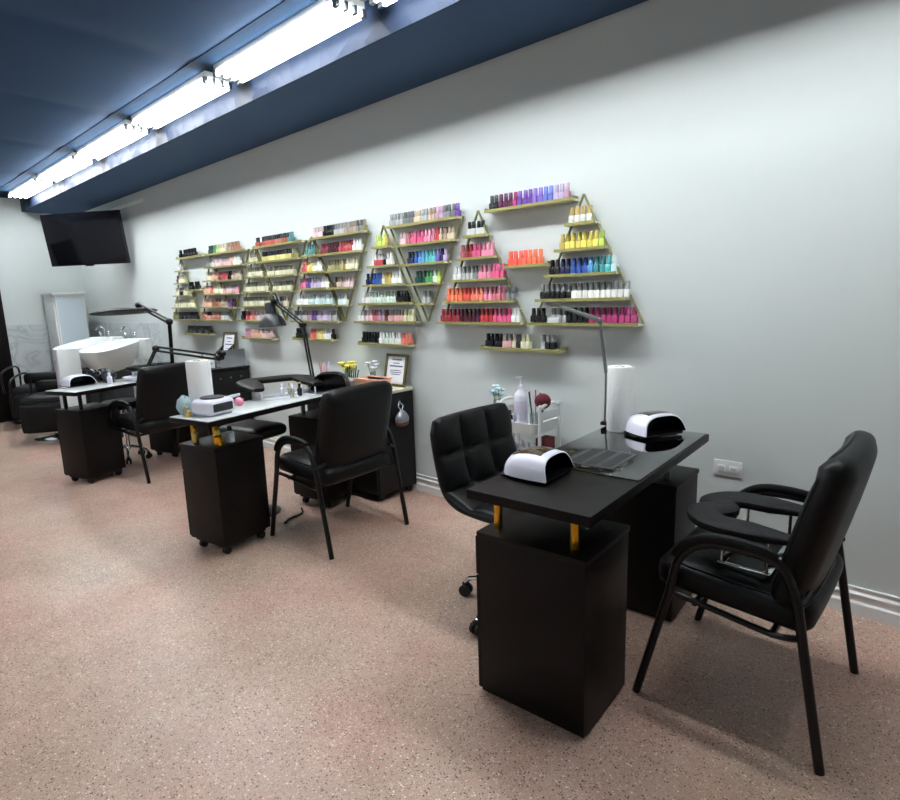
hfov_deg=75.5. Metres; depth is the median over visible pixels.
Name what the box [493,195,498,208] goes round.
bottle
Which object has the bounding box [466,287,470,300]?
bottle
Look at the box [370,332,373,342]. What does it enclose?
bottle
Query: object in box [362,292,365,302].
bottle
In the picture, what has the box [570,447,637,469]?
vent
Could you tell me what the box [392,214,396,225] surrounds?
bottle
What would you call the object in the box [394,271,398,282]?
bottle
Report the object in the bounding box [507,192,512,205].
bottle
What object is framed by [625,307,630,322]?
bottle
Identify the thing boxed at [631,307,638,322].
bottle
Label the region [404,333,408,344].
bottle
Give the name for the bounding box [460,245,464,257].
bottle
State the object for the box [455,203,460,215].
bottle
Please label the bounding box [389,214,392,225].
bottle
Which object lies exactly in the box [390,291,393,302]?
bottle
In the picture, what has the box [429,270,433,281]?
bottle
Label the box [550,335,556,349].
bottle
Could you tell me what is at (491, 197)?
bottle
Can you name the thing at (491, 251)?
bottle
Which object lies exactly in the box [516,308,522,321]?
bottle
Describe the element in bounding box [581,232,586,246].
bottle
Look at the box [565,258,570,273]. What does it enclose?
bottle
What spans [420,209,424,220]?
bottle
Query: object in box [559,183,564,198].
bottle
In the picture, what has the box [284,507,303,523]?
power cable
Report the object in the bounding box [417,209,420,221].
bottle
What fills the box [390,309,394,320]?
bottle
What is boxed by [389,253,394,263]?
bottle
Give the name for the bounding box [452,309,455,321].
bottle
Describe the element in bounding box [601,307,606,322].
bottle
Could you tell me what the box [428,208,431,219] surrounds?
bottle
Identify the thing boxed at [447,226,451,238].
bottle
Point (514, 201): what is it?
bottle
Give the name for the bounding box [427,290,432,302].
bottle
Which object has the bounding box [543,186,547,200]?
bottle
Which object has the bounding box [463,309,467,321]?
bottle
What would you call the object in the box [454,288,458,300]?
bottle
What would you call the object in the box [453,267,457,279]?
bottle
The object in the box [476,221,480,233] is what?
bottle
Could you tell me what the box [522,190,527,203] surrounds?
bottle
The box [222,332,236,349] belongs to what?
framed print
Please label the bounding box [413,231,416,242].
bottle
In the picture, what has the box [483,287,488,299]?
bottle
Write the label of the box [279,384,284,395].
bottle
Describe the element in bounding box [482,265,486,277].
bottle
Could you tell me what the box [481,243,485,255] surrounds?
bottle
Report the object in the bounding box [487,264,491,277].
bottle
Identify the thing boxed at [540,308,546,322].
bottle
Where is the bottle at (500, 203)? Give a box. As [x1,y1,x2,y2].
[498,194,502,207]
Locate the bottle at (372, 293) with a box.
[371,292,374,302]
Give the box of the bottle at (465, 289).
[463,288,466,300]
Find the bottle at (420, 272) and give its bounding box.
[418,271,422,282]
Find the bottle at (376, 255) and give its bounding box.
[374,254,377,265]
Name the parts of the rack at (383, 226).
rail, rail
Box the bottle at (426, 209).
[424,208,427,220]
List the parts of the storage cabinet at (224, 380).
drawer, drawer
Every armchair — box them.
[109,362,209,483]
[270,380,408,559]
[632,430,877,775]
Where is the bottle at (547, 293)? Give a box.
[545,284,550,298]
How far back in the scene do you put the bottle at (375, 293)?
4.07 m
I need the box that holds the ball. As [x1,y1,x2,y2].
[101,369,116,382]
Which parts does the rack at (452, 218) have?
rail, rail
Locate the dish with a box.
[122,375,136,380]
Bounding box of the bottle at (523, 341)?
[521,334,525,347]
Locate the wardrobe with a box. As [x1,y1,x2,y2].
[40,292,88,370]
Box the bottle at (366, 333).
[364,332,367,342]
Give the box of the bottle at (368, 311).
[366,310,369,320]
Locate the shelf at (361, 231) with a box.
[313,230,371,240]
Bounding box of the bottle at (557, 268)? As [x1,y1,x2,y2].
[554,259,559,273]
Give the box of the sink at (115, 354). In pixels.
[79,326,151,436]
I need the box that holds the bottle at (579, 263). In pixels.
[576,258,581,272]
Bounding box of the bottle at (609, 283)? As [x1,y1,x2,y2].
[606,281,611,297]
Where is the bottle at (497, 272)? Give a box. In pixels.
[495,264,499,277]
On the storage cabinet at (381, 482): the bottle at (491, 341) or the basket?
the basket
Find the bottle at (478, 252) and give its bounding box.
[476,243,481,255]
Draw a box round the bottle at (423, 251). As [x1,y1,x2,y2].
[421,250,425,262]
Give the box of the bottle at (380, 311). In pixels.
[378,310,381,320]
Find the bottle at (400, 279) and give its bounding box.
[398,271,403,282]
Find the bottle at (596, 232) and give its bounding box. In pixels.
[593,230,598,245]
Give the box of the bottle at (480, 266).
[478,265,482,278]
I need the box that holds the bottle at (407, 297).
[405,290,410,301]
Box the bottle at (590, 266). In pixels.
[587,257,592,272]
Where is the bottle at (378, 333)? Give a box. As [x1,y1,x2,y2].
[376,332,379,342]
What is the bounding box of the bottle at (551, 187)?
[548,185,553,199]
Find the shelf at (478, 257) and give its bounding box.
[462,256,500,260]
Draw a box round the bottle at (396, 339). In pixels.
[395,332,398,343]
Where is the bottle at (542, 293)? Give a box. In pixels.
[540,284,545,298]
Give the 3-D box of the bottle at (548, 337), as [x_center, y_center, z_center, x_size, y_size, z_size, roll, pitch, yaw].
[0.538,-0.316,3.179,0.030,0.080,0.030,7,14,42]
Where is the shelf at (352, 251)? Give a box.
[318,250,366,256]
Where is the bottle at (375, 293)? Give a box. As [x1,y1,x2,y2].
[374,291,377,302]
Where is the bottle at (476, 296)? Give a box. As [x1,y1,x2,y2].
[474,287,479,300]
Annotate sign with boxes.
[210,360,214,367]
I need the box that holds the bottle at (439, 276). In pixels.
[437,269,441,281]
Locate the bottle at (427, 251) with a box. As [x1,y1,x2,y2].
[425,250,428,261]
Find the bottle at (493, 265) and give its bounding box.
[491,264,495,277]
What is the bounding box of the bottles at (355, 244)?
[173,219,367,338]
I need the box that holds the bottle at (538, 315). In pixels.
[536,308,540,322]
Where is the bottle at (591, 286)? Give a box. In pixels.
[588,282,593,297]
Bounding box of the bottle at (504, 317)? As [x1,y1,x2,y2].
[502,308,507,321]
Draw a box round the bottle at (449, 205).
[447,204,451,216]
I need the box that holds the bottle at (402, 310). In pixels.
[400,309,403,320]
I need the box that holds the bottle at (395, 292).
[393,291,396,301]
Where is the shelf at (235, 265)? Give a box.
[215,264,248,268]
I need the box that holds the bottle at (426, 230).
[424,229,427,241]
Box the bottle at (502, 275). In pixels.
[500,263,506,277]
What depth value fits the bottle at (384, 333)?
4.07 m
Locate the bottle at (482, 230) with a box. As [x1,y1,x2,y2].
[480,220,485,233]
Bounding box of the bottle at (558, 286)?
[555,284,560,298]
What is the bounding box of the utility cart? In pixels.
[496,396,560,450]
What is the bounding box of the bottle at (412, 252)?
[410,251,414,262]
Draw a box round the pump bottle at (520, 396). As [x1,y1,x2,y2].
[514,376,527,423]
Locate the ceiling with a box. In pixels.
[0,0,283,187]
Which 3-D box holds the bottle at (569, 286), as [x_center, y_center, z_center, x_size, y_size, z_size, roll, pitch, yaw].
[0.628,-0.572,3.050,0.030,0.080,0.030,6,13,37]
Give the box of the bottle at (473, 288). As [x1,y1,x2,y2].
[471,287,475,300]
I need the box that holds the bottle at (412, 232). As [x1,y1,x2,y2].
[410,231,413,242]
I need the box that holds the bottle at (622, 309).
[619,307,624,322]
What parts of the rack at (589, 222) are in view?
rail, rail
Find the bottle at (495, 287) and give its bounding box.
[492,286,496,299]
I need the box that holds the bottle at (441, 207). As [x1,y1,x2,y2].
[439,206,443,217]
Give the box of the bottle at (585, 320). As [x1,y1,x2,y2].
[583,307,588,322]
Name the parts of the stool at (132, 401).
seat, arm, arm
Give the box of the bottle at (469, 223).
[467,222,471,234]
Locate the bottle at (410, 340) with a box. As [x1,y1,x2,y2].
[408,333,413,343]
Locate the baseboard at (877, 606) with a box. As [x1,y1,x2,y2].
[263,437,899,627]
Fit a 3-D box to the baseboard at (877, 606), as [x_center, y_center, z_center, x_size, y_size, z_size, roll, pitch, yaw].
[0.370,0.658,3.578,10.100,0.118,0.022,7,14,42]
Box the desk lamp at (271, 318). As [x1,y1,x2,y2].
[259,299,314,386]
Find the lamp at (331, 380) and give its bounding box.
[310,371,350,391]
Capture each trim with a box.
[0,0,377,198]
[6,322,89,386]
[20,0,461,211]
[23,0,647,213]
[88,322,162,396]
[109,198,143,209]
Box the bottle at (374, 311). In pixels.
[372,310,375,320]
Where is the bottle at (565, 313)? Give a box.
[562,310,567,322]
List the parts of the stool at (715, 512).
frame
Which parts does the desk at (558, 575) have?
drawer, door, brass post, brass post, steel post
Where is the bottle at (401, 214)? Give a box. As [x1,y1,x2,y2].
[399,213,403,223]
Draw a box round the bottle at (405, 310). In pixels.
[403,309,407,320]
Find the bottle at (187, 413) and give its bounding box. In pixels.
[185,408,191,416]
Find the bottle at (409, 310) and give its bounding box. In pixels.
[407,309,410,320]
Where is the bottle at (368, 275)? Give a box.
[366,274,369,284]
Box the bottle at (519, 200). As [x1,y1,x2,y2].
[517,191,521,204]
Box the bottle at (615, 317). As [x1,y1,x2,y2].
[612,307,618,322]
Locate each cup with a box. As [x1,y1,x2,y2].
[318,361,328,371]
[528,389,540,423]
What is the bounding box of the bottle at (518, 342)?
[516,334,520,347]
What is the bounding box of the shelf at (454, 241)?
[396,239,458,247]
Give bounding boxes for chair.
[0,366,56,419]
[9,368,87,441]
[430,403,516,635]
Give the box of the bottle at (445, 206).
[443,205,447,217]
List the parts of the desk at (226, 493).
drawer, door, brass post, steel post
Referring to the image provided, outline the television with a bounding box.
[39,210,130,266]
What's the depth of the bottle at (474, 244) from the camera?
3.41 m
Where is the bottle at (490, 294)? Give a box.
[488,287,492,299]
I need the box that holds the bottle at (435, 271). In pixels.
[433,270,436,281]
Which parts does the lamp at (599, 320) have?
arm, rod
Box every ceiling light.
[8,175,53,198]
[37,152,93,181]
[76,119,149,159]
[130,71,231,129]
[213,0,365,83]
[361,0,396,9]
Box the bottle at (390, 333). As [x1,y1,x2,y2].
[389,332,391,343]
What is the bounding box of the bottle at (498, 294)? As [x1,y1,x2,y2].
[496,286,501,299]
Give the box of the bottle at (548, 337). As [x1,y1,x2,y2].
[545,335,550,349]
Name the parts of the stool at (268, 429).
seat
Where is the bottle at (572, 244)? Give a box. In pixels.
[569,233,575,247]
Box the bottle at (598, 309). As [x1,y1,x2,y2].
[594,307,600,322]
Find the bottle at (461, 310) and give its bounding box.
[459,309,463,321]
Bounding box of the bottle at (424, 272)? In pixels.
[422,270,426,282]
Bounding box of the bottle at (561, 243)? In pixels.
[559,234,564,248]
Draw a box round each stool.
[101,397,151,463]
[218,419,286,516]
[687,491,802,575]
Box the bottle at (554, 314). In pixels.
[551,308,556,317]
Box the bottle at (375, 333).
[373,332,376,342]
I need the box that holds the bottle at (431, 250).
[429,249,432,261]
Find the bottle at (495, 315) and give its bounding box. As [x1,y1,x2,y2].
[493,308,497,321]
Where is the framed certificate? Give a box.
[384,353,408,386]
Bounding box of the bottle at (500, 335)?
[498,334,503,346]
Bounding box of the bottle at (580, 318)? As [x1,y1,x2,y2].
[577,307,583,322]
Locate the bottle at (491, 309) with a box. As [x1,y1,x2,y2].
[489,308,493,321]
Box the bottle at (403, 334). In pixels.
[401,333,404,343]
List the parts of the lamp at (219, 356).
arm, arm, arm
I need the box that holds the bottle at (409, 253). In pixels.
[407,252,410,263]
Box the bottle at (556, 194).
[553,184,558,198]
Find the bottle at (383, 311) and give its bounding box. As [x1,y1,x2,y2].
[382,310,385,320]
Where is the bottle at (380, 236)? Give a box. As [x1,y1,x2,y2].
[378,235,382,245]
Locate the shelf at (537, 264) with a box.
[508,263,550,268]
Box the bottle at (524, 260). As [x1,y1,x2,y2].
[522,250,527,263]
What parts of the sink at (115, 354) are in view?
spout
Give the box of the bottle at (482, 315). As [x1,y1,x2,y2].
[480,308,484,321]
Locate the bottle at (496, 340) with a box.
[494,333,498,346]
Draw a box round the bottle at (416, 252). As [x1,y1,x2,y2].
[414,251,418,262]
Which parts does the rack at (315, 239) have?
rail, rail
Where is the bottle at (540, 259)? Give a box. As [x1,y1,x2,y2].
[537,249,543,262]
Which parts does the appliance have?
panel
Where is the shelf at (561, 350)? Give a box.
[496,347,566,352]
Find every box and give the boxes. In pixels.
[536,435,554,447]
[548,318,558,322]
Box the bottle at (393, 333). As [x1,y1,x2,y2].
[391,332,395,343]
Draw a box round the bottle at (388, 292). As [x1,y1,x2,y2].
[386,291,390,302]
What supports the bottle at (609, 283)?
on the rack at (589, 222)
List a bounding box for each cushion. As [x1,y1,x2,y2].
[125,362,175,374]
[236,374,322,399]
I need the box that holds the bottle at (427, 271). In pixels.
[425,270,429,282]
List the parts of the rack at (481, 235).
rail, rail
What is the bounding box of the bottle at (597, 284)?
[594,282,600,297]
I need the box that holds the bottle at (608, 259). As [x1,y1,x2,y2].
[605,255,610,271]
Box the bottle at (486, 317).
[484,308,489,321]
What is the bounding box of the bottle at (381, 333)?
[379,332,382,342]
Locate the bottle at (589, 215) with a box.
[587,205,593,220]
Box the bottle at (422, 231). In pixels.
[420,230,424,241]
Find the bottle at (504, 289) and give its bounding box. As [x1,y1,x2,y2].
[501,286,506,299]
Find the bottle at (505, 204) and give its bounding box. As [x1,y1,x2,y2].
[503,193,507,206]
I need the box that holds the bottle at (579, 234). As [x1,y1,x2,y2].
[576,232,581,247]
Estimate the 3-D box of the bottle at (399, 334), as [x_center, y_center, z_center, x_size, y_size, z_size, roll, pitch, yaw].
[-0.340,-0.421,3.973,0.030,0.080,0.030,7,13,40]
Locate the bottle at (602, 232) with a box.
[599,230,605,245]
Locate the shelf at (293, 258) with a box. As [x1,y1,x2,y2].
[260,257,305,263]
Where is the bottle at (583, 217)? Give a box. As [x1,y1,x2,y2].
[580,206,586,220]
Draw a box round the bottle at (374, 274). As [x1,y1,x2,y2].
[372,273,375,283]
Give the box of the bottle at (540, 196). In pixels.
[537,187,542,201]
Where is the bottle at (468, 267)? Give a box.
[466,266,470,278]
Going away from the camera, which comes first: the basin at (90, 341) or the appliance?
the appliance
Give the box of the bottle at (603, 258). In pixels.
[600,256,605,271]
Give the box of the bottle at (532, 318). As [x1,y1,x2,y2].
[530,308,535,322]
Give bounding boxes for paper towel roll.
[185,359,213,411]
[607,365,633,432]
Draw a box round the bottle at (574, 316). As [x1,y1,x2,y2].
[572,307,577,322]
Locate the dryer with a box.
[191,393,239,415]
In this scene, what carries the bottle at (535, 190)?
on the wall ledge at (572, 198)
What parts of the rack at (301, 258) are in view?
rail, rail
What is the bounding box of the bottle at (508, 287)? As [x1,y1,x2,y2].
[506,286,510,299]
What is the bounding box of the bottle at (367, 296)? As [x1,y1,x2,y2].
[365,292,368,302]
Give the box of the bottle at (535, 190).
[532,188,537,202]
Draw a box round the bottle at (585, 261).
[582,257,587,272]
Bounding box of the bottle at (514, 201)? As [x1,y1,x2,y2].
[512,192,517,205]
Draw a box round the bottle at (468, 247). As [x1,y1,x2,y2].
[465,244,469,257]
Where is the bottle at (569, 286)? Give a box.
[566,283,571,297]
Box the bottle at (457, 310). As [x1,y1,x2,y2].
[455,309,459,321]
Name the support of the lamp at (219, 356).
on the desk at (91, 447)
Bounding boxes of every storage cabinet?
[197,365,253,437]
[306,385,416,500]
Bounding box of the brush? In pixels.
[534,393,550,422]
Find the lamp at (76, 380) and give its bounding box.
[59,374,96,386]
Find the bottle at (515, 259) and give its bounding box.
[513,251,517,264]
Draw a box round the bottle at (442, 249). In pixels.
[440,248,443,260]
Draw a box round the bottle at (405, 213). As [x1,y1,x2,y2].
[403,212,406,223]
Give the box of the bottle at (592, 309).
[589,307,594,322]
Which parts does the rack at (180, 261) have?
rail, rail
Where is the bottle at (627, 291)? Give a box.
[624,281,631,296]
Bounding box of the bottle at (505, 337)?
[502,334,507,347]
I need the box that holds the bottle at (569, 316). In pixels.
[566,307,571,322]
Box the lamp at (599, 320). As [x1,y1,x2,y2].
[560,305,606,425]
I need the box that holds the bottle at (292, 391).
[290,385,294,397]
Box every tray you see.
[59,383,94,386]
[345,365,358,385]
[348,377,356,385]
[501,469,570,483]
[512,413,557,434]
[517,442,556,450]
[624,430,682,438]
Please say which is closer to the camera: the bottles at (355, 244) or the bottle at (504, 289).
the bottle at (504, 289)
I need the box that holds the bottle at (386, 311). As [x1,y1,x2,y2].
[385,310,388,320]
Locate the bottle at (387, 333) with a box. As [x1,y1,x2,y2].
[385,332,388,343]
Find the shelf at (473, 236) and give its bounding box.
[465,234,492,238]
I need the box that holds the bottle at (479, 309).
[476,308,480,321]
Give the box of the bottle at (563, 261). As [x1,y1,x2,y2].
[560,259,565,273]
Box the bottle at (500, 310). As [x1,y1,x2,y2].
[497,308,502,321]
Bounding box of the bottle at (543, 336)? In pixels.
[541,335,545,348]
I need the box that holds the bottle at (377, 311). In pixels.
[375,310,378,320]
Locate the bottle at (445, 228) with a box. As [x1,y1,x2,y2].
[443,227,447,238]
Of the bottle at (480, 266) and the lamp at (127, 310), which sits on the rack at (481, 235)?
the bottle at (480, 266)
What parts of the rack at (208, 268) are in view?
rail, rail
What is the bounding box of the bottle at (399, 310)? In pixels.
[397,309,400,320]
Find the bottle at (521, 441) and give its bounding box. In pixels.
[518,439,525,449]
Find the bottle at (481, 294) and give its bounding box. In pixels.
[479,287,483,299]
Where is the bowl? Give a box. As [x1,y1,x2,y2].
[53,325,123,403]
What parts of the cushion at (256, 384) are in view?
frame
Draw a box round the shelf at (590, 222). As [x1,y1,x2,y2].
[565,220,600,226]
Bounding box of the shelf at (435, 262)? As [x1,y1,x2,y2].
[404,261,451,266]
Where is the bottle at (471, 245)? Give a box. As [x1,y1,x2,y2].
[469,244,472,256]
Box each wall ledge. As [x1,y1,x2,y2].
[176,253,207,259]
[184,332,216,335]
[185,288,203,290]
[241,336,279,340]
[292,336,338,341]
[358,341,415,346]
[480,345,566,352]
[484,195,577,213]
[503,261,550,268]
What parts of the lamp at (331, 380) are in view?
display panel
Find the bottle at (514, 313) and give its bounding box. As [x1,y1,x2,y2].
[511,308,516,321]
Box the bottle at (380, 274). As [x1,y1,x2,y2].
[378,273,381,283]
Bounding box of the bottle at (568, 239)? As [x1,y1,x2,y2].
[565,234,570,248]
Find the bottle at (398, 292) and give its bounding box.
[396,291,399,301]
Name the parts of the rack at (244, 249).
rail, rail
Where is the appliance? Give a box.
[52,348,86,407]
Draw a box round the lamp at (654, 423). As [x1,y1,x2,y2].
[624,410,686,438]
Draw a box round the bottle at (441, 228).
[439,227,443,239]
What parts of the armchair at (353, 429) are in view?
leg, armrest, arm frame, seat rail, leg, seat, leg, backrest, arm frame, leg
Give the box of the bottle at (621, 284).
[618,281,623,296]
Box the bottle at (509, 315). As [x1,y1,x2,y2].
[507,308,511,321]
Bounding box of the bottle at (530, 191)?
[527,189,532,203]
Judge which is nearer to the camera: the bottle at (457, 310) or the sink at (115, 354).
the bottle at (457, 310)
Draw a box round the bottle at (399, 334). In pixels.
[398,332,401,343]
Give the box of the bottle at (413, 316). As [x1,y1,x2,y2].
[410,309,415,320]
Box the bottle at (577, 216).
[574,206,580,221]
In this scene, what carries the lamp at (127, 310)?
on the desk at (91, 447)
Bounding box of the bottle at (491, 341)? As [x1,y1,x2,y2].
[489,333,493,346]
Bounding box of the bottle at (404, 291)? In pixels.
[402,290,405,301]
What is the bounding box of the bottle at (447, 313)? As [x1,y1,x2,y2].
[444,309,448,321]
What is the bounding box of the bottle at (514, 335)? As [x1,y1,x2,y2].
[512,334,516,347]
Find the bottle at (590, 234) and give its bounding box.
[587,231,592,246]
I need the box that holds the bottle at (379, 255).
[377,254,380,264]
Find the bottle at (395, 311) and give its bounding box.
[394,309,397,320]
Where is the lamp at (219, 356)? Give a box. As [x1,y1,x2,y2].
[146,345,225,366]
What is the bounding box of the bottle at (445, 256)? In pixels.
[443,248,448,260]
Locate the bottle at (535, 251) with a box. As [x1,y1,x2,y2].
[532,249,537,263]
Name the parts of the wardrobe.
door, crown moulding, door panel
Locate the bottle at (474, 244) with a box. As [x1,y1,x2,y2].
[472,243,476,256]
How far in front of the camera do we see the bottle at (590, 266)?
2.93 m
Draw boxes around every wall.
[0,198,88,325]
[0,292,20,424]
[81,0,899,596]
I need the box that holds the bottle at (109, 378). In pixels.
[106,372,112,383]
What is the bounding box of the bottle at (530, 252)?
[527,250,532,263]
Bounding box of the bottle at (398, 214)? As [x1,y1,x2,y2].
[396,213,399,224]
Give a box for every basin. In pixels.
[53,337,112,367]
[79,339,138,371]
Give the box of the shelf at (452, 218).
[389,216,465,229]
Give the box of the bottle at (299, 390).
[297,384,301,395]
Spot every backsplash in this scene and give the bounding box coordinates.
[87,336,123,338]
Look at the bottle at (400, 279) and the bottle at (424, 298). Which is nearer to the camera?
the bottle at (424, 298)
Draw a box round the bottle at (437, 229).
[435,228,439,239]
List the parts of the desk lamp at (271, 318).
lamp shade, arm, arm, arm, arm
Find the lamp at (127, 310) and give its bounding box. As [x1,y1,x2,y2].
[89,302,173,363]
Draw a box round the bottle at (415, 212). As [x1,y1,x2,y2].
[414,210,416,221]
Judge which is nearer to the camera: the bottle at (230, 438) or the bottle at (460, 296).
the bottle at (230, 438)
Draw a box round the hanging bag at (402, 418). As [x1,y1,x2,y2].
[395,400,408,426]
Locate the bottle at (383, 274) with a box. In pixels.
[382,272,385,283]
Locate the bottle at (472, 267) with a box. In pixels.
[470,266,473,278]
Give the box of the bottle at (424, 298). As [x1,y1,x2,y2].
[422,290,426,302]
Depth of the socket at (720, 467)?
2.68 m
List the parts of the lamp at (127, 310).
arm, arm, arm, arm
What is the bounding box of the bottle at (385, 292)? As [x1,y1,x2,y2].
[383,291,386,302]
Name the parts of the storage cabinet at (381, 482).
drawer, drawer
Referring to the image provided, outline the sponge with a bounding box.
[234,397,243,404]
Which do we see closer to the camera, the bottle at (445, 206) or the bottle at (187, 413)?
the bottle at (187, 413)
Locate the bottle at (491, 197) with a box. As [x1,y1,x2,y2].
[489,196,493,208]
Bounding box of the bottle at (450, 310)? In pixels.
[448,309,451,321]
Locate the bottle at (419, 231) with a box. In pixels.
[417,230,420,241]
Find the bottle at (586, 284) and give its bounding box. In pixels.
[582,282,588,297]
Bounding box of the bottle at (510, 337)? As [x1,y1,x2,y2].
[507,334,512,347]
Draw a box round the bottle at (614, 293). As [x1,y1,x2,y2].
[611,281,617,296]
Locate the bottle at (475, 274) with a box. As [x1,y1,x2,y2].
[473,265,477,278]
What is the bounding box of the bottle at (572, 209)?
[569,207,574,222]
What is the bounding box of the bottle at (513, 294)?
[510,286,516,299]
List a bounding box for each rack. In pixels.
[172,260,201,320]
[198,256,236,320]
[205,248,251,319]
[238,246,278,321]
[251,240,309,320]
[290,237,345,322]
[309,230,371,320]
[354,225,423,323]
[385,215,465,321]
[436,210,527,324]
[526,194,644,326]
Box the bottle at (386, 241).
[384,234,389,244]
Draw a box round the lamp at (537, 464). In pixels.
[501,446,574,483]
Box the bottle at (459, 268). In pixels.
[457,267,461,279]
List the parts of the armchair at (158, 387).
armrest, arm frame, seat rail, leg, seat, backrest, leg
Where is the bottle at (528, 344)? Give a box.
[525,334,531,348]
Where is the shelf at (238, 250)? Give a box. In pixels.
[209,249,251,255]
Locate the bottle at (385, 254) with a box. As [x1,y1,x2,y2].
[383,253,386,264]
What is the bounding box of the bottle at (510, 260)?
[508,251,512,264]
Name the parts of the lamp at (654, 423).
display panel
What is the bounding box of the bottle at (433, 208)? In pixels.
[431,207,435,218]
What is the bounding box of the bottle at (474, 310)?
[472,309,476,321]
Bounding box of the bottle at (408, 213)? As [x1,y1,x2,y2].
[406,211,410,222]
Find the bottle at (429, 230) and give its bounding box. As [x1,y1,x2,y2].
[427,229,431,240]
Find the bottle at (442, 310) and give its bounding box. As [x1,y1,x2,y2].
[440,309,444,321]
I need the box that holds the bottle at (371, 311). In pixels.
[369,310,372,320]
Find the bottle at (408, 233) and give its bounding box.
[406,232,410,243]
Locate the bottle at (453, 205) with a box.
[451,203,455,215]
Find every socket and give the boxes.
[202,76,207,83]
[210,78,215,85]
[213,70,218,77]
[218,80,223,87]
[226,82,231,89]
[332,0,339,8]
[341,1,348,12]
[350,5,357,15]
[359,8,365,19]
[369,0,376,5]
[378,0,385,9]
[717,464,725,470]
[729,466,737,472]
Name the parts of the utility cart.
frame, plate, frame, plate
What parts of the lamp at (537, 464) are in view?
display panel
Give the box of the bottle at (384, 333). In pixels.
[382,332,385,343]
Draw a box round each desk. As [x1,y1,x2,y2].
[45,378,196,483]
[169,388,355,553]
[467,426,708,737]
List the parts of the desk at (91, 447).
door, brass post, brass post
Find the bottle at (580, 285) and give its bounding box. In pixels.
[577,283,582,297]
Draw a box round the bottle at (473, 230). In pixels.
[471,221,475,234]
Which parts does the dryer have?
lid, handle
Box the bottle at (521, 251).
[518,250,522,264]
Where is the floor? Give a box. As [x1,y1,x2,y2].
[0,420,899,799]
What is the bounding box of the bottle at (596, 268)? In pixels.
[593,256,599,271]
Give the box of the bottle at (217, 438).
[213,430,222,446]
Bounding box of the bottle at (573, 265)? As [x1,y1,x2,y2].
[570,258,575,273]
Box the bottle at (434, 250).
[432,249,435,261]
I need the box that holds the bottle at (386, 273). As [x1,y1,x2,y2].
[385,272,387,283]
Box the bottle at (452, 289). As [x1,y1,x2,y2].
[450,288,454,300]
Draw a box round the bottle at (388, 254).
[386,253,389,264]
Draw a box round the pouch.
[86,368,105,380]
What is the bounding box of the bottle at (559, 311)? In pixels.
[556,308,561,322]
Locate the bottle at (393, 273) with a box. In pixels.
[391,272,394,282]
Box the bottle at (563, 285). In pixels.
[560,283,565,298]
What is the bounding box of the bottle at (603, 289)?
[600,282,605,297]
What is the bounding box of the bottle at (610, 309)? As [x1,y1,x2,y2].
[606,307,612,322]
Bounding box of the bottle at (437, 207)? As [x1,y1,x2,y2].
[435,206,439,218]
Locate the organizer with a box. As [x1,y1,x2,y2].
[213,344,245,367]
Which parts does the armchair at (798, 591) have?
leg, leg, armrest, seat rail, arm frame, seat, arm frame, armrest, leg, backrest, leg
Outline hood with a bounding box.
[89,307,157,315]
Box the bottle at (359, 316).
[358,310,361,320]
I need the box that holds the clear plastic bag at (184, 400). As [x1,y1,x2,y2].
[176,395,191,413]
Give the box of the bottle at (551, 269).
[549,260,554,274]
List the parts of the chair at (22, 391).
arm, seat, backrest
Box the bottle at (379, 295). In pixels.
[377,291,380,302]
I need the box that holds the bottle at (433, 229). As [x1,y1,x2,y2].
[431,228,435,240]
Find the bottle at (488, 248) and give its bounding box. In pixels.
[485,242,490,255]
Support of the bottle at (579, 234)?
on the rack at (589, 222)
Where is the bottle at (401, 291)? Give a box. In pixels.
[399,290,402,301]
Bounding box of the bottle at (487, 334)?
[485,333,489,346]
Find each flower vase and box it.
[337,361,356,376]
[364,360,379,375]
[489,384,504,403]
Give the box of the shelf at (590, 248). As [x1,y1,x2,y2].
[557,246,611,252]
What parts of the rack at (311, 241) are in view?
rail, rail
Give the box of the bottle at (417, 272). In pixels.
[415,271,418,282]
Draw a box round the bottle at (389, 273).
[387,272,391,283]
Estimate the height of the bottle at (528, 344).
0.080 m
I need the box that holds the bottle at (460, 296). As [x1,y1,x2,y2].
[458,288,462,300]
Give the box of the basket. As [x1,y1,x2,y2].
[353,375,392,384]
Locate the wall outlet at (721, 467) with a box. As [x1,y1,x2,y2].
[713,459,742,477]
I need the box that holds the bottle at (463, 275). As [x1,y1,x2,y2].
[461,266,465,279]
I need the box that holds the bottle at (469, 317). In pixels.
[467,309,471,321]
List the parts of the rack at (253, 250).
rail, rail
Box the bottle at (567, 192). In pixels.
[564,182,570,197]
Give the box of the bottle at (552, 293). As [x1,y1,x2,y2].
[550,284,555,298]
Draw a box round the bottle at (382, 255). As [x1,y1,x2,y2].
[380,254,383,264]
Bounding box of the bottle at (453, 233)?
[451,225,455,238]
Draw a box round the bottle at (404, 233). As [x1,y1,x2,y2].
[402,232,406,243]
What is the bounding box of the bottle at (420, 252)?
[418,251,421,262]
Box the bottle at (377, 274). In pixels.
[375,273,378,283]
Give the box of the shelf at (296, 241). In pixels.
[256,240,309,248]
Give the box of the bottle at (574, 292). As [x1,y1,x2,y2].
[571,283,576,297]
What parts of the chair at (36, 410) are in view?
arm, backrest, seat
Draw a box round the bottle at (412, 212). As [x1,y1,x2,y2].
[410,211,414,222]
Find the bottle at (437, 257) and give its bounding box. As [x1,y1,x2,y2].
[435,249,439,260]
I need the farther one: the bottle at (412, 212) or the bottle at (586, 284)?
the bottle at (412, 212)
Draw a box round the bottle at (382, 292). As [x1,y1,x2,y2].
[380,291,383,302]
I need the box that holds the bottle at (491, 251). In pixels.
[489,242,495,255]
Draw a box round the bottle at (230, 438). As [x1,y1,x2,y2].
[226,426,234,442]
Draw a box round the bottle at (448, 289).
[446,288,450,300]
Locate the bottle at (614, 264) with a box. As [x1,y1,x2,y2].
[611,255,618,270]

